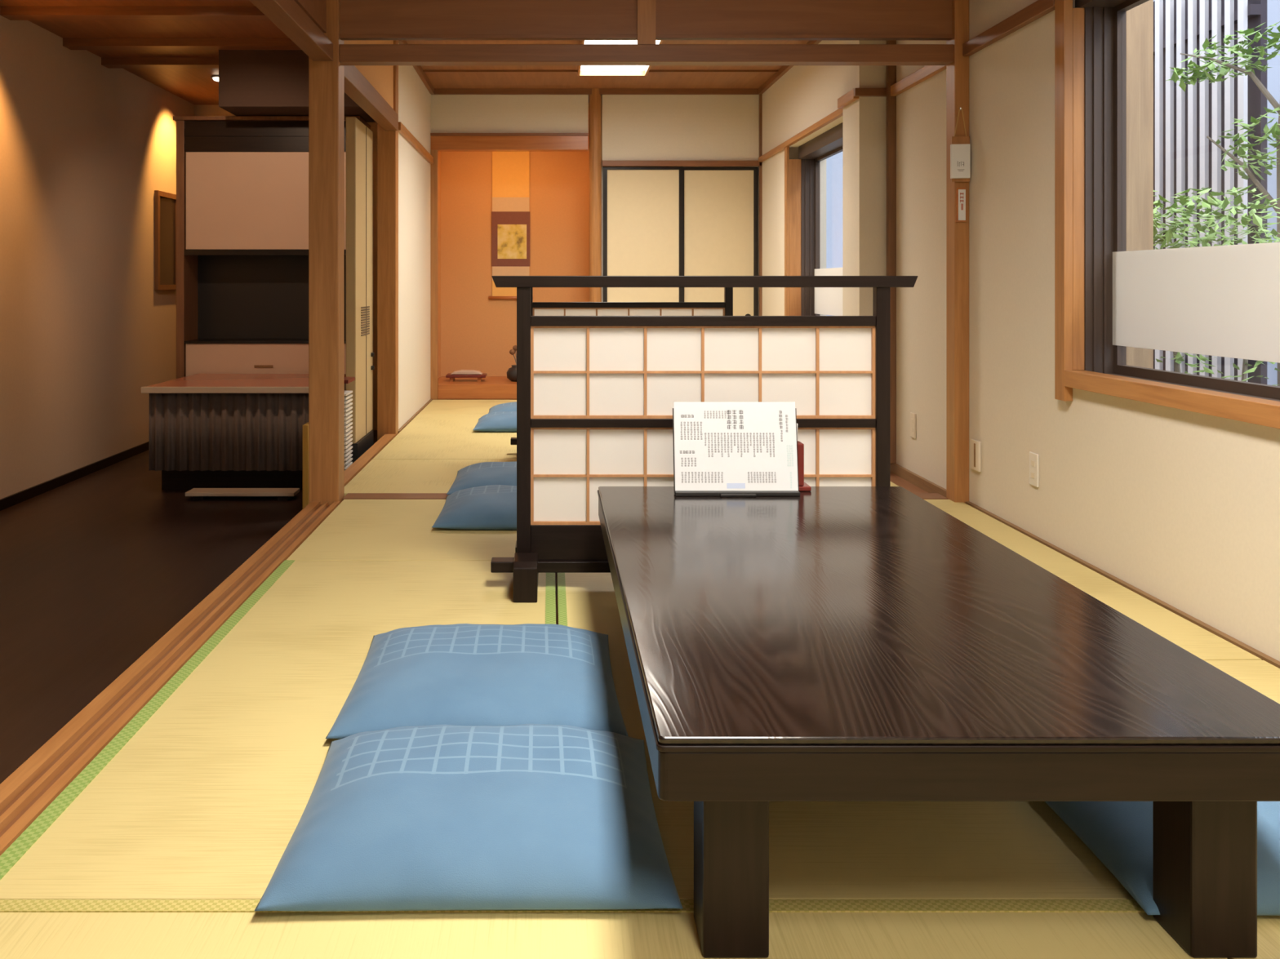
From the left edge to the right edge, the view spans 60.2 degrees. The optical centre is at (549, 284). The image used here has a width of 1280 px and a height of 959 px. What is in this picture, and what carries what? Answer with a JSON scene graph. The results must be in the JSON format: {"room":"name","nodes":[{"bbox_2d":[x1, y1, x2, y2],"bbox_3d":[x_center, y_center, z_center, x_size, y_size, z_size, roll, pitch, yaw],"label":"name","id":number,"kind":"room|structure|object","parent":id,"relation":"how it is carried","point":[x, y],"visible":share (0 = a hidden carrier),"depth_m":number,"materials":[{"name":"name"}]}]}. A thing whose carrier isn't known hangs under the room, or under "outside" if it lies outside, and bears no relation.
{"room":"japanese restaurant","nodes":[
{"label":"japanese restaurant","id":0,"kind":"room"},
{"bbox_2d":[0,15,195,499],"bbox_3d":[-3.200,-0.150,4.150,0.200,2.840,10.900,0,0,0],"label":"wall","id":1,"kind":"structure","parent":0,"point":[86,146],"depth_m":7.16,"materials":[{"name":"paint"}]},
{"bbox_2d":[0,441,148,511],"bbox_3d":[-3.092,1.240,4.150,0.015,0.060,10.900,0,0,0],"label":"baseboard","id":2,"kind":"structure","parent":1,"relation":"attached to","point":[23,495],"depth_m":7.05,"materials":[{"name":"black wood"}]},
{"bbox_2d":[154,190,176,289],"bbox_3d":[-3.084,-0.350,8.860,0.029,0.780,0.480,0,0,0],"label":"framed picture","id":3,"kind":"object","parent":1,"relation":"attached to","point":[165,203],"visible":0.86,"depth_m":8.82,"materials":[{"name":"brown wood"}]},
{"bbox_2d":[0,430,377,783],"bbox_3d":[-2.057,1.295,4.150,2.087,0.050,10.900,0,0,0],"label":"floor","id":4,"kind":"structure","parent":0,"point":[97,567],"depth_m":4.84,"materials":[{"name":"brown wood"}]},
{"bbox_2d":[185,488,299,500],"bbox_3d":[-1.820,1.245,6.525,0.640,0.050,0.150,0,0,0],"label":"step","id":5,"kind":"structure","parent":4,"relation":"on","point":[197,494],"depth_m":6.47,"materials":[{"name":"beige wood"}]},
{"bbox_2d":[141,373,346,489],"bbox_3d":[-1.927,0.942,7.100,1.055,0.655,1.000,0,0,0],"label":"counter","id":6,"kind":"object","parent":4,"relation":"on","point":[206,430],"depth_m":6.66,"materials":[{"name":"brown laminate"}]},
{"bbox_2d":[148,393,308,471],"bbox_3d":[-1.921,0.883,6.660,1.014,0.483,0.038,0,0,0],"label":"curtain","id":7,"kind":"object","parent":6,"relation":"hanging from","point":[190,432],"depth_m":6.66,"materials":[{"name":"brown fabric"}]},
{"bbox_2d":[173,115,370,391],"bbox_3d":[-1.962,0.051,7.845,1.295,2.438,0.470,0,0,0],"label":"cabinet","id":8,"kind":"object","parent":4,"relation":"on","point":[242,181],"visible":0.44,"depth_m":7.63,"materials":[{"name":"brown wood"}]},
{"bbox_2d":[183,339,346,343],"bbox_3d":[-1.962,0.399,7.761,1.145,0.016,0.278,0,0,0],"label":"shelf","id":9,"kind":"object","parent":8,"relation":"attached to","point":[185,341],"depth_m":7.62,"materials":[{"name":"black paint"}]},
{"bbox_2d":[186,151,346,249],"bbox_3d":[-1.958,-0.584,7.647,1.137,0.677,0.025,0,0,0],"label":"shutter","id":10,"kind":"object","parent":8,"relation":"hanging from","point":[235,200],"depth_m":7.63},
{"bbox_2d":[302,422,308,508],"bbox_3d":[-1.330,1.016,6.040,0.030,0.507,0.120,0,0,0],"label":"wooden board","id":11,"kind":"object","parent":4,"relation":"on","point":[305,427],"visible":0.39,"depth_m":5.98,"materials":[{"name":"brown wood"}]},
{"bbox_2d":[344,377,355,471],"bbox_3d":[-1.117,0.886,5.885,0.115,0.768,0.210,0,0,0],"label":"wire rack","id":12,"kind":"object","parent":4,"relation":"on","point":[348,419],"visible":0.34,"depth_m":5.87,"materials":[{"name":"silver metal"}]},
{"bbox_2d":[346,116,374,462],"bbox_3d":[-1.105,0.165,6.449,0.075,2.209,0.598,0,0,0],"label":"sliding door","id":13,"kind":"structure","parent":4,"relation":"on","point":[360,354],"depth_m":6.27,"materials":[{"name":"beige wood"}]},
{"bbox_2d":[360,306,369,336],"bbox_3d":[-1.083,0.212,6.460,0.004,0.167,0.280,0,0,0],"label":"vent grille","id":14,"kind":"object","parent":13,"relation":"attached to","point":[365,310],"depth_m":6.47,"materials":[{"name":"brown"}]},
{"bbox_2d":[195,105,377,430],"bbox_3d":[-2.175,-0.150,9.675,2.250,2.840,0.150,0,0,0],"label":"wall","id":15,"kind":"structure","parent":0,"point":[200,110],"depth_m":9.60,"materials":[{"name":"paint"}]},
{"bbox_2d":[218,49,376,122],"bbox_3d":[-1.627,-1.373,7.600,1.113,0.395,0.700,0,0,0],"label":"wall","id":16,"kind":"structure","parent":0,"point":[252,82],"depth_m":7.25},
{"bbox_2d":[101,57,218,68],"bbox_3d":[-2.050,-1.545,7.660,2.100,0.050,0.120,0,0,0],"label":"trim","id":17,"kind":"structure","parent":16,"relation":"attached to","point":[109,63],"depth_m":7.60,"materials":[{"name":"brown wood"}]},
{"bbox_2d":[293,0,431,429],"bbox_3d":[-0.998,-0.150,3.765,0.105,2.840,10.130,0,0,0],"label":"wall","id":18,"kind":"structure","parent":0,"point":[414,97],"depth_m":7.57,"materials":[{"name":"beige paint"}]},
{"bbox_2d":[0,6,270,20],"bbox_3d":[-2.050,-1.545,6.260,2.100,0.050,0.120,0,0,0],"label":"trim","id":19,"kind":"structure","parent":18,"relation":"attached to","point":[11,13],"depth_m":6.20,"materials":[{"name":"brown wood"}]},
{"bbox_2d":[0,501,339,855],"bbox_3d":[-0.948,0.941,1.675,0.120,0.049,5.950,0,0,0],"label":"trim","id":20,"kind":"structure","parent":18,"relation":"attached to","point":[25,793],"depth_m":2.48,"materials":[{"name":"brown wood"}]},
{"bbox_2d":[62,38,301,49],"bbox_3d":[-2.050,-1.545,7.060,2.100,0.050,0.120,0,0,0],"label":"trim","id":21,"kind":"structure","parent":18,"relation":"attached to","point":[69,43],"depth_m":7.00,"materials":[{"name":"brown wood"}]},
{"bbox_2d":[308,0,344,505],"bbox_3d":[-0.957,-0.150,4.715,0.127,2.840,0.130,0,0,0],"label":"wooden pillar","id":22,"kind":"structure","parent":18,"relation":"attached to","point":[326,78],"depth_m":4.65,"materials":[{"name":"brown wood"}]},
{"bbox_2d":[344,434,395,486],"bbox_3d":[-0.978,0.941,5.765,0.065,0.049,1.970,0,0,0],"label":"trim","id":23,"kind":"structure","parent":18,"relation":"attached to","point":[355,468],"depth_m":5.83,"materials":[{"name":"brown wood"}]},
{"bbox_2d":[344,66,398,130],"bbox_3d":[-0.970,-0.995,5.765,0.080,0.100,1.970,0,0,0],"label":"trim","id":24,"kind":"structure","parent":18,"relation":"attached to","point":[357,86],"depth_m":5.75,"materials":[{"name":"brown wood"}]},
{"bbox_2d":[377,40,398,440],"bbox_3d":[-1.002,-0.150,6.810,0.115,2.840,0.120,0,0,0],"label":"trim","id":25,"kind":"structure","parent":18,"relation":"attached to","point":[387,140],"depth_m":6.75,"materials":[{"name":"brown wood"}]},
{"bbox_2d":[398,399,432,433],"bbox_3d":[-0.947,0.940,7.835,0.014,0.051,1.930,0,0,0],"label":"baseboard","id":26,"kind":"structure","parent":18,"relation":"attached to","point":[405,424],"depth_m":7.62,"materials":[{"name":"brown wood"}]},
{"bbox_2d":[398,121,433,164],"bbox_3d":[-0.943,-0.992,7.835,0.025,0.053,1.930,0,0,0],"label":"trim","id":27,"kind":"structure","parent":18,"relation":"attached to","point":[402,130],"depth_m":7.59,"materials":[{"name":"brown wood"}]},
{"bbox_2d":[398,40,434,94],"bbox_3d":[-0.940,-1.548,7.835,0.030,0.045,1.930,0,0,0],"label":"trim","id":28,"kind":"structure","parent":18,"relation":"attached to","point":[419,69],"depth_m":8.15,"materials":[{"name":"brown wood"}]},
{"bbox_2d":[430,150,438,399],"bbox_3d":[-0.927,-0.080,8.845,0.055,2.000,0.070,0,0,0],"label":"trim","id":29,"kind":"structure","parent":18,"relation":"attached to","point":[434,153],"depth_m":8.81,"materials":[{"name":"brown wood"}]},
{"bbox_2d":[422,70,777,72],"bbox_3d":[0.372,-1.563,8.050,2.595,0.014,0.024,0,0,0],"label":"trim","id":30,"kind":"structure","parent":18,"relation":"attached to","point":[424,71],"depth_m":8.04,"materials":[{"name":"brown wood"}]},
{"bbox_2d":[339,34,952,40],"bbox_3d":[0.441,-1.056,4.692,2.668,0.017,0.045,0,0,0],"label":"trim","id":31,"kind":"structure","parent":18,"relation":"attached to","point":[343,37],"depth_m":4.67,"materials":[{"name":"brown wood"}]},
{"bbox_2d":[339,0,951,34],"bbox_3d":[0.441,-1.317,4.692,2.668,0.505,0.025,0,0,0],"label":"wall","id":32,"kind":"structure","parent":31,"relation":"on","point":[356,16],"depth_m":4.68,"materials":[{"name":"brown wood"}]},
{"bbox_2d":[338,44,953,66],"bbox_3d":[0.410,-0.983,4.702,2.606,0.075,0.085,0,0,0],"label":"ceiling beam","id":33,"kind":"structure","parent":32,"relation":"attached to","point":[349,55],"depth_m":4.66,"materials":[{"name":"brown wood"}]},
{"bbox_2d":[636,0,655,44],"bbox_3d":[0.411,-1.295,4.671,0.078,0.550,0.018,0,0,0],"label":"trim","id":34,"kind":"structure","parent":32,"relation":"attached to","point":[646,9],"depth_m":4.66,"materials":[{"name":"brown wood"}]},
{"bbox_2d":[0,0,808,105],"bbox_3d":[-0.660,-1.600,4.300,5.280,0.060,11.200,0,0,0],"label":"ceiling","id":35,"kind":"structure","parent":0,"point":[196,86],"depth_m":8.00,"materials":[{"name":"brown wood"}]},
{"bbox_2d":[210,75,218,81],"bbox_3d":[-2.500,-1.554,8.300,0.110,0.031,0.110,0,0,0],"label":"recessed light","id":36,"kind":"object","parent":35,"relation":"in","point":[215,77],"visible":0.53,"depth_m":8.26,"materials":[{"name":"silver metal"}]},
{"bbox_2d":[579,40,636,44],"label":"ceiling light","id":37,"kind":"object","parent":35,"relation":"attached to","point":[580,42],"depth_m":6.79,"materials":[{"name":"white plastic"}]},
{"bbox_2d":[577,66,651,75],"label":"ceiling light","id":38,"kind":"object","parent":35,"relation":"attached to","point":[612,70],"depth_m":7.70,"materials":[{"name":"white plastic"}]},
{"bbox_2d":[437,376,516,399],"bbox_3d":[-0.297,0.883,9.255,1.313,0.162,0.749,0,0,0],"label":"floor","id":39,"kind":"structure","parent":0,"point":[442,380],"depth_m":9.11,"materials":[{"name":"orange wood"}]},
{"bbox_2d":[445,369,487,381],"bbox_3d":[-0.695,0.758,9.200,0.330,0.088,0.200,0,0,0],"label":"display tray","id":40,"kind":"object","parent":39,"relation":"on","point":[461,373],"visible":1,"depth_m":9.14,"materials":[{"name":"red paint"}]},
{"bbox_2d":[506,345,516,382],"bbox_3d":[-0.270,0.638,9.150,0.180,0.328,0.180,0,0,0],"label":"flower vase","id":41,"kind":"object","parent":39,"relation":"on","point":[512,371],"visible":0.41,"depth_m":9.10,"materials":[{"name":"grey ceramic"}]},
{"bbox_2d":[438,102,589,377],"bbox_3d":[-0.315,-0.258,9.325,1.470,2.445,0.790,0,0,0],"label":"wall","id":42,"kind":"structure","parent":0,"point":[477,332],"depth_m":9.63,"materials":[{"name":"paint"}]},
{"bbox_2d":[488,151,529,299],"bbox_3d":[-0.341,-0.632,9.612,0.389,1.521,0.028,0,0,0],"label":"scroll","id":43,"kind":"object","parent":42,"relation":"hanging from","point":[510,213],"visible":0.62,"depth_m":9.62,"materials":[{"name":"paper"}]},
{"bbox_2d":[497,224,526,258],"bbox_3d":[-0.329,-0.377,9.614,0.254,0.300,0.002,0,0,0],"label":"painting","id":44,"kind":"object","parent":43,"relation":"attached to","point":[512,238],"depth_m":9.61},
{"bbox_2d":[430,135,588,151],"bbox_3d":[-0.323,-1.137,8.860,1.265,0.115,0.100,0,0,0],"label":"trim","id":45,"kind":"structure","parent":42,"relation":"attached to","point":[439,143],"depth_m":8.81,"materials":[{"name":"red wood"}]},
{"bbox_2d":[430,133,588,135],"bbox_3d":[-0.323,-1.205,8.855,1.265,0.020,0.110,0,0,0],"label":"trim","id":46,"kind":"structure","parent":42,"relation":"attached to","point":[431,134],"depth_m":8.80,"materials":[{"name":"brown wood"}]},
{"bbox_2d":[431,94,759,315],"bbox_3d":[0.465,-0.302,8.880,3.030,2.535,0.100,0,0,0],"label":"wall","id":47,"kind":"structure","parent":0,"point":[635,127],"depth_m":8.83,"materials":[{"name":"beige paint"}]},
{"bbox_2d":[437,383,516,399],"bbox_3d":[-0.292,0.859,8.852,1.216,0.122,0.054,0,0,0],"label":"trim","id":48,"kind":"structure","parent":47,"relation":"attached to","point":[445,391],"depth_m":8.83,"materials":[{"name":"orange wood"}]},
{"bbox_2d":[589,88,601,302],"bbox_3d":[0.367,-0.325,8.840,0.100,2.490,0.100,0,0,0],"label":"trim","id":49,"kind":"structure","parent":47,"relation":"attached to","point":[595,99],"depth_m":8.80,"materials":[{"name":"brown wood"}]},
{"bbox_2d":[434,88,758,94],"bbox_3d":[0.375,-1.548,8.815,2.650,0.045,0.030,0,0,0],"label":"trim","id":50,"kind":"structure","parent":47,"relation":"attached to","point":[437,91],"depth_m":8.80,"materials":[{"name":"brown wood"}]},
{"bbox_2d":[603,166,683,302],"bbox_3d":[0.750,-0.014,8.841,0.644,1.868,0.025,0,0,0],"label":"door","id":51,"kind":"structure","parent":47,"relation":"in","point":[643,206],"depth_m":8.84,"materials":[{"name":"beige paper"}]},
{"bbox_2d":[601,160,761,166],"bbox_3d":[1.060,-0.973,8.815,1.280,0.045,0.030,0,0,0],"label":"trim","id":52,"kind":"structure","parent":47,"relation":"attached to","point":[604,163],"depth_m":8.80,"materials":[{"name":"brown wood"}]},
{"bbox_2d":[683,167,758,315],"bbox_3d":[1.364,-0.014,8.870,0.628,1.868,0.025,0,0,0],"label":"door","id":53,"kind":"structure","parent":47,"relation":"in","point":[721,204],"depth_m":8.87,"materials":[{"name":"beige paper"}]},
{"bbox_2d":[0,400,1279,958],"bbox_3d":[0.485,1.094,4.225,2.990,0.352,11.050,0,0,0],"label":"floor","id":54,"kind":"structure","parent":0,"point":[168,843],"depth_m":1.84,"materials":[{"name":"yellow wicker"}]},
{"bbox_2d":[254,724,682,911],"bbox_3d":[-0.120,0.869,1.885,0.620,0.101,0.590,0,0,-1],"label":"floor cushion","id":55,"kind":"object","parent":54,"relation":"on","point":[523,816],"visible":1,"depth_m":1.70,"materials":[{"name":"blue fabric"}]},
{"bbox_2d":[431,484,516,529],"bbox_3d":[-0.130,0.871,4.395,0.620,0.099,0.600,0,0,0],"label":"floor cushion","id":56,"kind":"object","parent":54,"relation":"on","point":[491,507],"visible":0.55,"depth_m":4.17,"materials":[{"name":"blue fabric"}]},
{"bbox_2d":[325,623,628,738],"bbox_3d":[-0.148,0.875,2.515,0.605,0.091,0.645,0,0,-1],"label":"floor cushion","id":57,"kind":"object","parent":54,"relation":"on","point":[458,674],"visible":0.94,"depth_m":2.35,"materials":[{"name":"blue fabric"}]},
{"bbox_2d":[446,461,516,494],"bbox_3d":[-0.135,0.870,5.020,0.620,0.093,0.600,0,0,0],"label":"floor cushion","id":58,"kind":"object","parent":54,"relation":"on","point":[485,473],"visible":0.35,"depth_m":4.85,"materials":[{"name":"blue fabric"}]},
{"bbox_2d":[472,411,516,432],"bbox_3d":[-0.170,0.874,7.120,0.620,0.093,0.580,0,0,0],"label":"floor cushion","id":59,"kind":"object","parent":54,"relation":"on","point":[500,421],"visible":0.4,"depth_m":6.88,"materials":[{"name":"blue fabric"}]},
{"bbox_2d":[488,401,516,413],"bbox_3d":[-0.140,0.875,7.720,0.600,0.089,0.580,0,0,0],"label":"floor cushion","id":60,"kind":"object","parent":54,"relation":"on","point":[509,406],"visible":0.14,"depth_m":7.59,"materials":[{"name":"blue fabric"}]},
{"bbox_2d":[510,287,733,444],"bbox_3d":[0.433,0.447,6.000,1.291,0.947,0.340,0,0,0],"label":"screen","id":61,"kind":"object","parent":54,"relation":"on","point":[726,308],"visible":0.16,"depth_m":5.99,"materials":[{"name":"black wood"}]},
{"bbox_2d":[490,275,917,602],"bbox_3d":[0.468,0.447,3.350,1.291,0.947,0.340,0,0,0],"label":"screen","id":62,"kind":"object","parent":54,"relation":"on","point":[596,395],"visible":0.66,"depth_m":3.35,"materials":[{"name":"black wood"}]},
{"bbox_2d":[597,486,1279,957],"bbox_3d":[0.586,0.755,2.326,0.894,0.330,1.794,0,0,0],"label":"table","id":63,"kind":"object","parent":54,"relation":"on","point":[822,643],"visible":1,"depth_m":1.59,"materials":[{"name":"black wood"}]},
{"bbox_2d":[672,402,799,497],"bbox_3d":[0.524,0.461,3.091,0.351,0.257,0.071,0,0,0],"label":"menu card","id":64,"kind":"object","parent":63,"relation":"on","point":[721,449],"visible":1,"depth_m":3.10,"materials":[{"name":"white paper"}]},
{"bbox_2d":[797,440,811,491],"bbox_3d":[0.704,0.522,3.175,0.087,0.134,0.075,0,0,0],"label":"menu stand","id":65,"kind":"object","parent":63,"relation":"on","point":[803,486],"visible":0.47,"depth_m":3.15,"materials":[{"name":"red paint"}]},
{"bbox_2d":[1044,801,1279,915],"bbox_3d":[1.168,0.869,1.872,0.620,0.102,0.590,0,0,0],"label":"floor cushion","id":66,"kind":"object","parent":54,"relation":"on","point":[1119,833],"visible":0.17,"depth_m":1.71,"materials":[{"name":"blue fabric"}]},
{"bbox_2d":[762,40,842,315],"bbox_3d":[1.840,-0.302,7.425,0.280,2.535,2.810,0,0,0],"label":"wall","id":67,"kind":"structure","parent":0,"point":[804,95],"depth_m":7.98,"materials":[{"name":"beige paint"}]},
{"bbox_2d":[759,94,762,315],"bbox_3d":[1.690,-0.302,8.815,0.020,2.445,0.030,0,0,0],"label":"trim","id":68,"kind":"structure","parent":67,"relation":"attached to","point":[760,95],"depth_m":8.80,"materials":[{"name":"brown wood"}]},
{"bbox_2d":[758,40,821,94],"bbox_3d":[1.685,-1.548,7.410,0.030,0.045,2.780,0,0,0],"label":"trim","id":69,"kind":"structure","parent":67,"relation":"attached to","point":[783,70],"depth_m":8.15,"materials":[{"name":"brown wood"}]},
{"bbox_2d":[758,108,842,162],"bbox_3d":[1.685,-0.999,7.410,0.030,0.038,2.780,0,0,0],"label":"trim","id":70,"kind":"structure","parent":67,"relation":"attached to","point":[837,113],"depth_m":7.23,"materials":[{"name":"brown wood"}]},
{"bbox_2d":[784,122,842,315],"bbox_3d":[1.802,-0.292,6.995,0.245,1.375,1.750,0,0,0],"label":"window","id":71,"kind":"structure","parent":67,"relation":"in","point":[802,175],"depth_m":7.79,"materials":[{"name":"brown wood"}]},
{"bbox_2d":[837,88,858,108],"bbox_3d":[1.590,-0.992,5.860,0.030,0.053,0.320,0,0,0],"label":"trim","id":72,"kind":"structure","parent":67,"relation":"attached to","point":[848,98],"depth_m":5.84,"materials":[{"name":"brown wood"}]},
{"bbox_2d":[842,40,886,315],"bbox_3d":[1.792,-0.302,5.860,0.375,2.535,0.320,0,0,0],"label":"wall pier","id":73,"kind":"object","parent":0,"point":[864,119],"visible":0.22,"depth_m":5.70,"materials":[{"name":"beige paint"}]},
{"bbox_2d":[896,0,1279,661],"bbox_3d":[1.877,-0.302,2.200,0.205,2.535,7.000,0,0,0],"label":"wall","id":74,"kind":"structure","parent":0,"point":[1180,507],"depth_m":4.03,"materials":[{"name":"beige paint"}]},
{"bbox_2d":[342,493,947,500],"bbox_3d":[0.411,0.942,4.785,2.602,0.047,0.122,0,0,0],"label":"trim","id":75,"kind":"structure","parent":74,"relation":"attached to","point":[349,495],"depth_m":4.76,"materials":[{"name":"brown wood"}]},
{"bbox_2d":[853,88,886,96],"bbox_3d":[1.675,-0.995,5.685,0.200,0.040,0.030,0,0,0],"label":"trim","id":76,"kind":"structure","parent":74,"relation":"attached to","point":[857,91],"depth_m":5.67,"materials":[{"name":"brown wood"}]},
{"bbox_2d":[886,40,896,463],"bbox_3d":[1.755,-0.327,5.650,0.040,2.486,0.040,0,0,0],"label":"trim","id":77,"kind":"structure","parent":74,"relation":"attached to","point":[891,70],"depth_m":5.63,"materials":[{"name":"brown wood"}]},
{"bbox_2d":[910,412,915,438],"bbox_3d":[1.770,0.685,5.360,0.009,0.120,0.070,0,0,0],"label":"wall outlet","id":78,"kind":"object","parent":74,"relation":"attached to","point":[913,416],"visible":1,"depth_m":5.35,"materials":[{"name":"beige plastic"}]},
{"bbox_2d":[890,66,946,96],"bbox_3d":[1.760,-0.992,5.210,0.030,0.053,0.920,0,0,0],"label":"trim","id":79,"kind":"structure","parent":74,"relation":"attached to","point":[925,73],"depth_m":5.26,"materials":[{"name":"brown wood"}]},
{"bbox_2d":[890,463,946,497],"bbox_3d":[1.766,0.941,5.225,0.018,0.049,0.950,0,0,0],"label":"baseboard","id":80,"kind":"structure","parent":74,"relation":"attached to","point":[926,485],"depth_m":5.26,"materials":[{"name":"brown wood"}]},
{"bbox_2d":[946,0,968,502],"bbox_3d":[1.744,-0.302,4.700,0.062,2.535,0.100,0,0,0],"label":"trim","id":81,"kind":"structure","parent":74,"relation":"attached to","point":[957,72],"depth_m":4.65,"materials":[{"name":"brown wood"}]},
{"bbox_2d":[950,107,970,182],"bbox_3d":[1.729,-0.592,4.630,0.080,0.313,0.036,0,0,6],"label":"sign","id":82,"kind":"object","parent":74,"relation":"hanging from","point":[960,146],"visible":1,"depth_m":4.62,"materials":[{"name":"white paper"}]},
{"bbox_2d":[957,160,964,171],"bbox_3d":[1.725,-0.497,4.613,0.028,0.043,0.001,0,0,6],"label":"print","id":83,"kind":"object","parent":82,"relation":"attached to","point":[960,163],"depth_m":4.61,"materials":[{"name":"grey paper"}]},
{"bbox_2d":[955,187,965,222],"bbox_3d":[1.737,-0.338,4.643,0.040,0.144,0.013,0,0,0],"label":"name plate","id":84,"kind":"object","parent":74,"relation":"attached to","point":[960,192],"visible":1,"depth_m":4.64,"materials":[{"name":"white paper"}]},
{"bbox_2d":[960,192,964,209],"bbox_3d":[1.738,-0.352,4.637,0.016,0.074,0.001,0,0,0],"label":"print","id":85,"kind":"object","parent":84,"relation":"attached to","point":[962,194],"depth_m":4.64,"materials":[{"name":"white paper"}]},
{"bbox_2d":[970,439,981,471],"bbox_3d":[1.768,0.708,4.565,0.014,0.125,0.090,0,0,0],"label":"wall outlet","id":86,"kind":"object","parent":74,"relation":"in","point":[975,446],"depth_m":4.55,"materials":[{"name":"beige plastic"}]},
{"bbox_2d":[962,0,1054,56],"bbox_3d":[1.760,-0.992,4.230,0.030,0.053,0.840,0,0,0],"label":"trim","id":87,"kind":"structure","parent":74,"relation":"attached to","point":[1038,9],"depth_m":4.18,"materials":[{"name":"brown wood"}]},
{"bbox_2d":[1029,451,1039,487],"bbox_3d":[1.770,0.675,4.020,0.009,0.120,0.070,0,0,0],"label":"wall outlet","id":88,"kind":"object","parent":74,"relation":"attached to","point":[1033,458],"visible":1,"depth_m":4.01,"materials":[{"name":"white plastic"}]},
{"bbox_2d":[964,501,1279,668],"bbox_3d":[1.766,0.941,1.675,0.018,0.049,5.950,0,0,0],"label":"baseboard","id":89,"kind":"structure","parent":74,"relation":"attached to","point":[1232,640],"depth_m":3.26,"materials":[{"name":"brown wood"}]},
{"bbox_2d":[1054,0,1279,429],"bbox_3d":[1.845,-0.417,2.765,0.200,1.625,2.070,0,0,0],"label":"window","id":90,"kind":"structure","parent":74,"relation":"in","point":[1217,300],"depth_m":3.70,"materials":[{"name":"brown wood"}]},
{"bbox_3d":[-0.660,-0.150,-1.375,5.280,2.840,0.150,0,0,0],"label":"wall","id":91,"kind":"structure","parent":0,"visible":0},
{"bbox_2d":[248,0,333,61],"bbox_3d":[-0.958,-0.983,1.675,0.085,0.075,5.950,0,0,0],"label":"trim","id":92,"kind":"structure","parent":91,"relation":"attached to","point":[287,15],"depth_m":4.10,"materials":[{"name":"brown wood"}]},
{"label":"outside","id":93,"kind":"structure","parent":0,"visible":0},
{"bbox_3d":[5.495,1.320,10.000,7.010,0.200,28.000,0,0,0],"label":"ground","id":94,"kind":"structure","parent":93,"visible":0},
{"bbox_2d":[826,0,1279,386],"bbox_3d":[5.300,-1.680,10.000,0.200,5.800,28.000,0,0,0],"label":"wall","id":95,"kind":"structure","parent":94,"relation":"on","point":[833,163],"depth_m":7.97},
{"bbox_2d":[1126,0,1153,368],"bbox_3d":[2.120,-0.080,4.005,0.100,2.600,0.110,0,0,0],"label":"timber post","id":96,"kind":"object","parent":94,"relation":"on","point":[1140,19],"visible":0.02,"depth_m":3.95,"materials":[{"name":"beige wood"}]},
{"bbox_2d":[1153,0,1266,384],"bbox_3d":[3.350,-0.220,6.705,0.100,2.880,2.990,0,0,0],"label":"fence","id":97,"kind":"object","parent":94,"relation":"on","point":[1184,159],"visible":0.06,"depth_m":5.56,"materials":[{"name":"grey metal"}]},
{"bbox_2d":[1153,184,1279,386],"bbox_3d":[2.404,0.413,4.073,0.463,1.616,0.824,0,0,0],"label":"shrub","id":98,"kind":"object","parent":94,"relation":"on","point":[1184,201],"visible":0.44,"depth_m":4.00,"materials":[{"name":"green plant"}]},
{"bbox_2d":[1164,22,1279,386],"bbox_3d":[2.940,-0.280,4.531,0.325,3.000,0.992,0,0,0],"label":"tree","id":99,"kind":"object","parent":94,"relation":"on","point":[1274,130],"visible":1,"depth_m":4.58,"materials":[{"name":"green plant"}]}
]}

